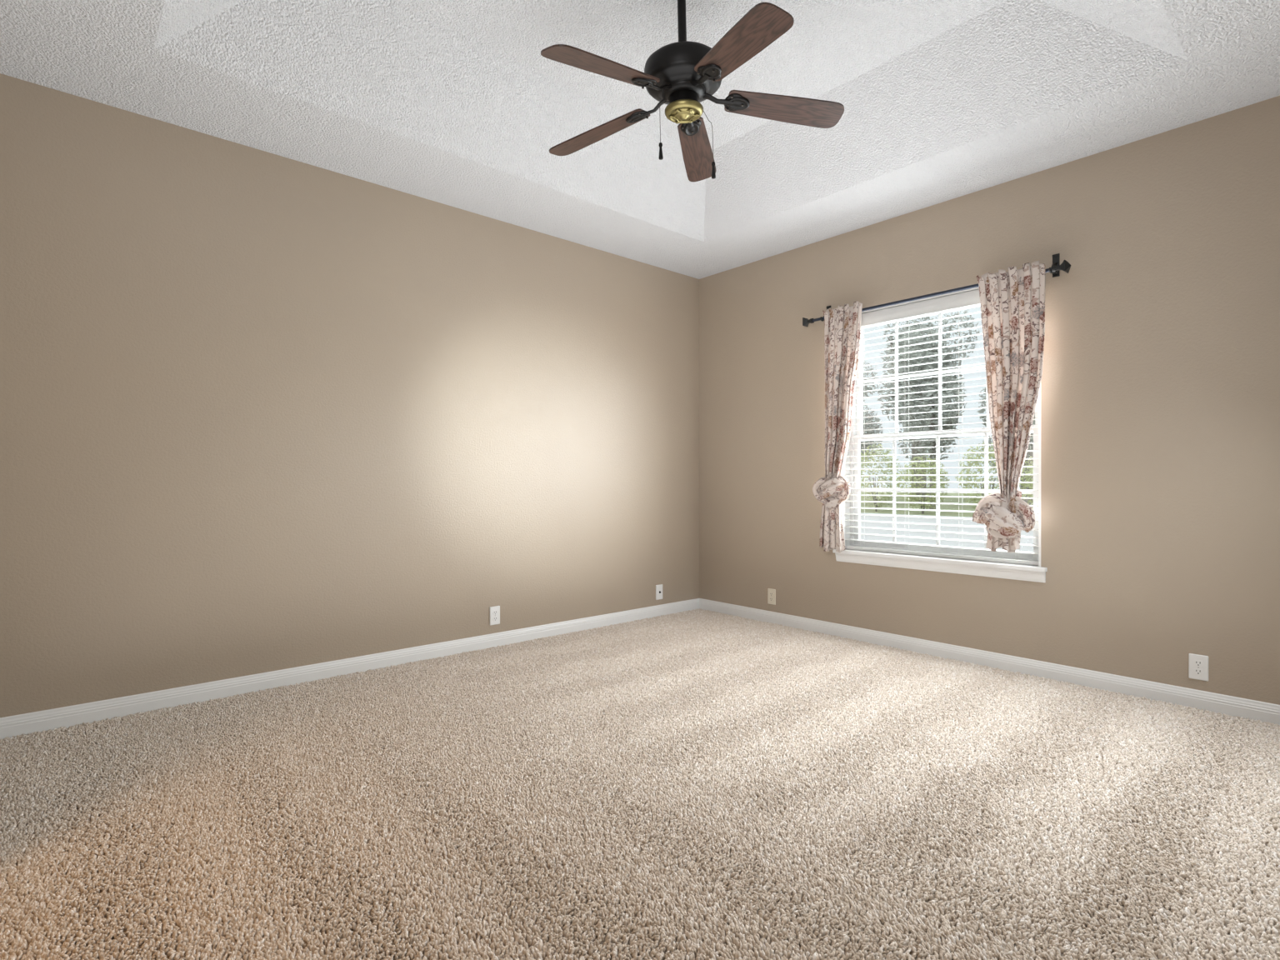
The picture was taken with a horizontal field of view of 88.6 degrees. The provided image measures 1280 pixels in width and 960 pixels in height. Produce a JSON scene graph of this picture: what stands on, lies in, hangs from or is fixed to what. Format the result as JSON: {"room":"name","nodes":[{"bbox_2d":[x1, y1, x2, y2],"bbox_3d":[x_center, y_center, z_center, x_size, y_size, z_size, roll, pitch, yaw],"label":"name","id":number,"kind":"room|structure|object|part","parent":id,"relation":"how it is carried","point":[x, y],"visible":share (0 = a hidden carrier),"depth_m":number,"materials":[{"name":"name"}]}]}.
{"room":"empty bedroom","nodes":[
{"label":"empty bedroom","id":0,"kind":"room"},
{"bbox_2d":[0,73,699,717],"bbox_3d":[-1.190,-0.306,4.111,4.690,2.754,0.180,0,0,-41],"label":"wall","id":1,"kind":"structure","parent":0,"point":[261,412],"depth_m":3.43,"materials":[{"name":"beige paint"}]},
{"bbox_2d":[0,598,699,739],"bbox_3d":[-1.119,1.025,4.043,4.314,0.092,0.015,0,0,-41],"label":"baseboard","id":2,"kind":"structure","parent":1,"relation":"attached to","point":[45,720],"depth_m":3.42,"materials":[{"name":"white wood"}]},
{"bbox_2d":[489,605,499,625],"bbox_3d":[-0.931,0.865,4.210,0.071,0.117,0.012,0,0,-41],"label":"wall outlet","id":3,"kind":"object","parent":1,"relation":"attached to","point":[494,612],"visible":1,"depth_m":4.20,"materials":[{"name":"white plastic"}]},
{"bbox_2d":[655,584,662,599],"bbox_3d":[0.156,0.877,5.167,0.071,0.117,0.016,0,0,-41],"label":"cable jack","id":4,"kind":"object","parent":1,"relation":"attached to","point":[658,587],"visible":1,"depth_m":5.16,"materials":[{"name":"white plastic"}]},
{"bbox_2d":[0,0,1279,279],"bbox_3d":[0.150,-1.911,2.591,4.690,0.455,4.230,0,0,-41],"label":"ceiling","id":5,"kind":"structure","parent":0,"point":[456,103],"depth_m":3.04,"materials":[{"name":"white paint"}]},
{"bbox_2d":[540,0,844,181],"bbox_3d":[0.132,-1.600,2.639,1.196,0.783,1.250,0,0,30],"label":"ceiling fan","id":6,"kind":"object","parent":5,"relation":"hanging from","point":[682,74],"visible":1,"depth_m":2.56,"materials":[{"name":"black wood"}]},
{"bbox_3d":[-0.181,-1.491,2.819,0.477,0.006,0.142,-8,11,30],"label":"blade","id":7,"kind":"part","parent":6,"relation":"part of","materials":[{"name":"brown wood"}]},
{"bbox_3d":[-0.132,-1.475,2.338,0.477,0.006,0.142,-12,20,-41],"label":"blade","id":8,"kind":"part","parent":6,"relation":"part of","materials":[{"name":"brown wood"}]},
{"bbox_3d":[0.083,-1.316,2.618,0.018,0.066,0.018,-3,3,-41],"label":"chain pull","id":9,"kind":"part","parent":6,"relation":"part of","materials":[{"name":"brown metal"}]},
{"bbox_3d":[0.099,-1.427,2.614,0.042,0.168,0.008,0,0,1],"label":"pull chain","id":10,"kind":"part","parent":6,"relation":"part of","materials":[{"name":"grey"}]},
{"bbox_3d":[0.262,-1.509,3.014,0.142,0.006,0.477,-13,-7,11],"label":"blade","id":11,"kind":"part","parent":6,"relation":"part of","materials":[{"name":"brown wood"}]},
{"bbox_3d":[0.264,-1.385,2.614,0.061,0.233,0.007,0,0,-8],"label":"pull chain","id":12,"kind":"part","parent":6,"relation":"part of","materials":[{"name":"grey metal"}]},
{"bbox_3d":[0.294,-1.242,2.621,0.018,0.066,0.018,-3,3,-41],"label":"chain pull","id":13,"kind":"part","parent":6,"relation":"part of","materials":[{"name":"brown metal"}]},
{"bbox_3d":[0.340,-1.483,2.235,0.142,0.006,0.477,11,3,-25],"label":"blade","id":14,"kind":"part","parent":6,"relation":"part of","materials":[{"name":"brown wood"}]},
{"bbox_3d":[0.584,-1.504,2.653,0.477,0.006,0.142,5,-11,-6],"label":"blade","id":15,"kind":"part","parent":6,"relation":"part of","materials":[{"name":"brown wood"}]},
{"bbox_2d":[0,630,1279,959],"bbox_3d":[0.150,1.121,2.591,4.690,0.100,4.230,0,0,-41],"label":"floor","id":16,"kind":"structure","parent":0,"point":[209,827],"depth_m":1.70,"materials":[{"name":"beige carpet"}]},
{"bbox_2d":[0,608,1279,959],"bbox_3d":[0.150,1.063,2.591,4.298,0.016,3.838,0,0,-41],"label":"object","id":17,"kind":"object","parent":16,"relation":"on","point":[829,672],"visible":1,"depth_m":2.07,"materials":[{"name":"beige carpet"}]},
{"bbox_2d":[699,95,1279,704],"bbox_3d":[1.901,-0.306,4.015,0.180,2.754,4.050,0,0,-41],"label":"wall","id":18,"kind":"structure","parent":0,"point":[1160,382],"depth_m":3.37,"materials":[{"name":"beige paint"}]},
{"bbox_2d":[767,588,775,604],"bbox_3d":[0.985,0.867,4.912,0.008,0.117,0.071,0,0,-41],"label":"wall outlet","id":19,"kind":"object","parent":18,"relation":"attached to","point":[771,592],"visible":1,"depth_m":4.91,"materials":[{"name":"beige plastic"}]},
{"bbox_2d":[802,253,1070,326],"bbox_3d":[1.704,-1.147,4.016,0.114,0.129,1.634,0,0,-41],"label":"curtain rod","id":20,"kind":"object","parent":18,"relation":"attached to","point":[1065,266],"visible":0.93,"depth_m":3.85,"materials":[{"name":"grey metal"}]},
{"bbox_2d":[812,301,862,552],"bbox_3d":[1.297,-0.345,4.359,0.139,1.640,0.342,0,0,-28],"label":"curtain","id":21,"kind":"object","parent":20,"relation":"hanging from","point":[842,325],"visible":1,"depth_m":4.36,"materials":[{"name":"fabric"}]},
{"bbox_2d":[822,301,862,479],"bbox_3d":[1.339,-0.561,4.349,0.069,1.208,0.293,0,0,-41],"label":"drape","id":22,"kind":"object","parent":21,"relation":"hanging from","point":[842,325],"depth_m":4.35,"materials":[{"name":"fabric"}]},
{"bbox_3d":[1.683,-1.111,3.997,0.020,0.020,1.490,0,0,-41],"label":"rod","id":23,"kind":"part","parent":20,"relation":"part of","materials":[{"name":"grey metal"}]},
{"bbox_2d":[972,260,1045,552],"bbox_3d":[1.984,-0.387,3.557,0.155,1.556,0.353,0,0,-41],"label":"curtain","id":24,"kind":"object","parent":20,"relation":"hanging from","point":[1012,301],"visible":1,"depth_m":3.55,"materials":[{"name":"fabric"}]},
{"bbox_2d":[832,286,1047,582],"bbox_3d":[1.824,-0.289,4.068,0.225,1.678,1.286,0,0,-41],"label":"window","id":25,"kind":"structure","parent":18,"relation":"in","point":[976,567],"depth_m":4.11,"materials":[{"name":"white wood"}]},
{"bbox_2d":[845,289,1038,565],"bbox_3d":[1.804,-0.325,4.050,0.074,1.579,1.198,0,0,-41],"label":"window blind","id":26,"kind":"object","parent":25,"relation":"attached to","point":[971,298],"visible":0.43,"depth_m":4.07,"materials":[{"name":"white plastic"}]},
{"bbox_3d":[1.496,-0.310,4.413,0.053,1.511,0.002,0,0,-41],"label":"ladder cord","id":27,"kind":"part","parent":26,"relation":"part of","materials":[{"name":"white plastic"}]},
{"bbox_3d":[1.701,-0.310,4.181,0.053,1.511,0.002,0,0,-41],"label":"ladder cord","id":28,"kind":"part","parent":26,"relation":"part of","materials":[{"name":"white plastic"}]},
{"bbox_3d":[1.811,0.455,4.056,0.048,0.020,1.190,0,0,-41],"label":"rail","id":29,"kind":"part","parent":26,"relation":"part of","materials":[{"name":"white plastic"}]},
{"bbox_3d":[1.921,-0.310,3.931,0.053,1.511,0.002,0,0,-41],"label":"ladder cord","id":30,"kind":"part","parent":26,"relation":"part of","materials":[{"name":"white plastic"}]},
{"bbox_3d":[1.877,-0.324,4.114,0.075,1.584,1.202,0,0,-41],"label":"frame","id":31,"kind":"part","parent":25,"relation":"part of","materials":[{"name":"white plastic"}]},
{"bbox_3d":[1.866,0.065,4.105,0.030,0.759,1.146,0,0,-41],"label":"sash","id":32,"kind":"part","parent":25,"relation":"part of","materials":[{"name":"white plastic"}]},
{"bbox_3d":[1.889,-0.681,4.125,0.028,0.813,1.146,0,0,-41],"label":"sash","id":33,"kind":"part","parent":25,"relation":"part of","materials":[{"name":"white plastic"}]},
{"bbox_2d":[699,598,1279,725],"bbox_3d":[1.763,1.025,4.024,0.015,0.092,3.854,0,0,-41],"label":"baseboard","id":34,"kind":"structure","parent":18,"relation":"attached to","point":[1215,702],"depth_m":3.57,"materials":[{"name":"white wood"}]},
{"bbox_2d":[1188,653,1208,681],"bbox_3d":[2.611,0.872,3.067,0.008,0.117,0.071,0,0,-41],"label":"wall outlet","id":35,"kind":"object","parent":18,"relation":"attached to","point":[1197,664],"visible":1,"depth_m":3.06,"materials":[{"name":"white plastic"}]},
{"bbox_2d":[1193,668,1203,674],"bbox_3d":[2.609,0.891,3.065,0.003,0.025,0.034,0,0,-41],"label":"receptacle","id":36,"kind":"object","parent":35,"relation":"attached to","point":[1196,671],"depth_m":3.06,"materials":[{"name":"white plastic"}]},
{"bbox_2d":[1193,660,1203,666],"bbox_3d":[2.609,0.853,3.065,0.003,0.025,0.034,0,0,-41],"label":"receptacle","id":37,"kind":"object","parent":35,"relation":"attached to","point":[1196,662],"depth_m":3.06,"materials":[{"name":"white plastic"}]},
{"label":"outside","id":38,"kind":"structure","parent":0,"visible":0},
{"bbox_2d":[860,491,1033,516],"bbox_3d":[28.698,1.557,30.340,74.800,0.300,90.000,0,0,-41],"label":"lawn","id":39,"kind":"structure","parent":38,"point":[947,500],"depth_m":35.16,"materials":[{"name":"green plant"}]},
{"bbox_2d":[860,375,866,468],"bbox_3d":[12.600,-4.072,42.542,4.700,10.971,4.439,0,0,-9],"label":"tree","id":40,"kind":"object","parent":39,"relation":"on","point":[863,376],"visible":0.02,"depth_m":41.56,"materials":[{"name":"grey plant"}]},
{"bbox_2d":[860,366,869,446],"bbox_3d":[15.641,-5.063,51.871,5.234,12.952,4.282,0,0,-6],"label":"tree","id":41,"kind":"object","parent":39,"relation":"on","point":[865,386],"visible":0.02,"depth_m":50.88,"materials":[{"name":"grey plant"}]},
{"bbox_2d":[860,360,878,462],"bbox_3d":[19.394,-4.949,61.458,6.533,12.724,5.570,0,0,-41],"label":"tree","id":42,"kind":"object","parent":39,"relation":"on","point":[872,368],"visible":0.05,"depth_m":60.99,"materials":[{"name":"grey plant"}]},
{"bbox_2d":[860,405,883,461],"bbox_3d":[11.600,-3.196,36.418,3.629,9.219,3.895,0,0,-41],"label":"tree","id":43,"kind":"object","parent":39,"relation":"on","point":[869,421],"visible":0.13,"depth_m":35.60,"materials":[{"name":"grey plant"}]},
{"bbox_2d":[860,443,902,511],"bbox_3d":[10.829,-0.157,30.048,2.219,3.139,2.227,0,0,-41],"label":"shrub","id":44,"kind":"object","parent":39,"relation":"on","point":[876,497],"visible":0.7,"depth_m":29.84,"materials":[{"name":"green plant"}]},
{"bbox_3d":[10.721,0.634,30.114,0.307,1.558,0.680,0,0,32],"label":"stem","id":45,"kind":"part","parent":44,"relation":"part of","materials":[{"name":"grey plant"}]},
{"bbox_2d":[880,335,951,463],"bbox_3d":[23.145,-5.502,55.304,4.973,13.830,5.958,0,0,-5],"label":"tree","id":46,"kind":"object","parent":39,"relation":"on","point":[906,451],"visible":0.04,"depth_m":54.90,"materials":[{"name":"grey plant"}]},
{"bbox_2d":[882,318,957,500],"bbox_3d":[19.802,-5.682,46.002,5.087,14.190,5.004,0,0,-41],"label":"tree","id":47,"kind":"object","parent":39,"relation":"on","point":[890,351],"visible":0.05,"depth_m":46.02,"materials":[{"name":"grey plant"}]},
{"bbox_2d":[876,315,964,504],"bbox_3d":[16.531,-4.662,38.496,4.408,12.151,4.963,0,0,-41],"label":"tree","id":48,"kind":"object","parent":39,"relation":"on","point":[952,363],"visible":0.21,"depth_m":38.43,"materials":[{"name":"grey plant"}]},
{"bbox_2d":[896,455,949,514],"bbox_3d":[12.030,0.161,27.918,2.205,2.506,2.144,0,0,-41],"label":"shrub","id":49,"kind":"object","parent":39,"relation":"on","point":[920,499],"visible":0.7,"depth_m":27.74,"materials":[{"name":"green plant"}]},
{"bbox_3d":[12.067,0.784,27.849,0.627,1.259,0.406,0,0,-31],"label":"stem","id":50,"kind":"part","parent":49,"relation":"part of","materials":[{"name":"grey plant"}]},
{"bbox_2d":[890,310,979,509],"bbox_3d":[14.369,-3.457,31.874,3.731,9.741,3.825,0,0,5],"label":"tree","id":51,"kind":"object","parent":39,"relation":"on","point":[933,352],"visible":0.63,"depth_m":31.77,"materials":[{"name":"grey plant"}]},
{"bbox_2d":[954,442,999,509],"bbox_3d":[13.916,-0.097,26.368,2.211,3.018,2.228,0,0,-41],"label":"shrub","id":52,"kind":"object","parent":39,"relation":"on","point":[992,455],"visible":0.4,"depth_m":26.36,"materials":[{"name":"green plant"}]},
{"bbox_3d":[13.997,0.659,26.360,0.528,1.508,0.579,0,0,16],"label":"stem","id":53,"kind":"part","parent":52,"relation":"part of","materials":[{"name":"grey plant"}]},
{"bbox_2d":[981,435,995,465],"bbox_3d":[28.396,-4.930,49.133,6.664,12.687,5.801,0,0,-41],"label":"tree","id":54,"kind":"object","parent":39,"relation":"on","point":[989,438],"visible":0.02,"depth_m":50.46,"materials":[{"name":"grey plant"}]},
{"bbox_2d":[977,384,1029,503],"bbox_3d":[24.197,-4.532,40.944,4.619,11.891,5.276,0,0,-21],"label":"tree","id":55,"kind":"object","parent":39,"relation":"on","point":[982,410],"visible":0.02,"depth_m":41.60,"materials":[{"name":"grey plant"}]},
{"bbox_2d":[1019,456,1033,507],"bbox_3d":[15.288,0.117,24.403,2.140,2.592,2.168,0,0,-41],"label":"shrub","id":56,"kind":"object","parent":39,"relation":"on","point":[1031,469],"visible":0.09,"depth_m":24.67,"materials":[{"name":"green plant"}]},
{"bbox_2d":[1028,413,1034,507],"bbox_3d":[20.438,-4.437,33.794,4.176,11.700,4.028,0,0,-41],"label":"tree","id":57,"kind":"object","parent":39,"relation":"on","point":[1031,453],"visible":0.02,"depth_m":34.13,"materials":[{"name":"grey plant"}]},
{"bbox_2d":[1028,415,1034,452],"bbox_3d":[18.457,-2.821,28.176,3.727,8.470,3.912,0,0,-41],"label":"tree","id":58,"kind":"object","parent":39,"relation":"on","point":[1033,422],"visible":0.02,"depth_m":28.90,"materials":[{"name":"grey plant"}]},
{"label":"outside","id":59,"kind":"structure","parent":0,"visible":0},
{"bbox_2d":[860,512,1033,551],"bbox_3d":[9.945,1.392,13.807,18.800,0.030,60.000,0,0,-41],"label":"driveway","id":60,"kind":"structure","parent":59,"point":[901,519],"depth_m":17.92,"materials":[{"name":"concrete"}]}
]}

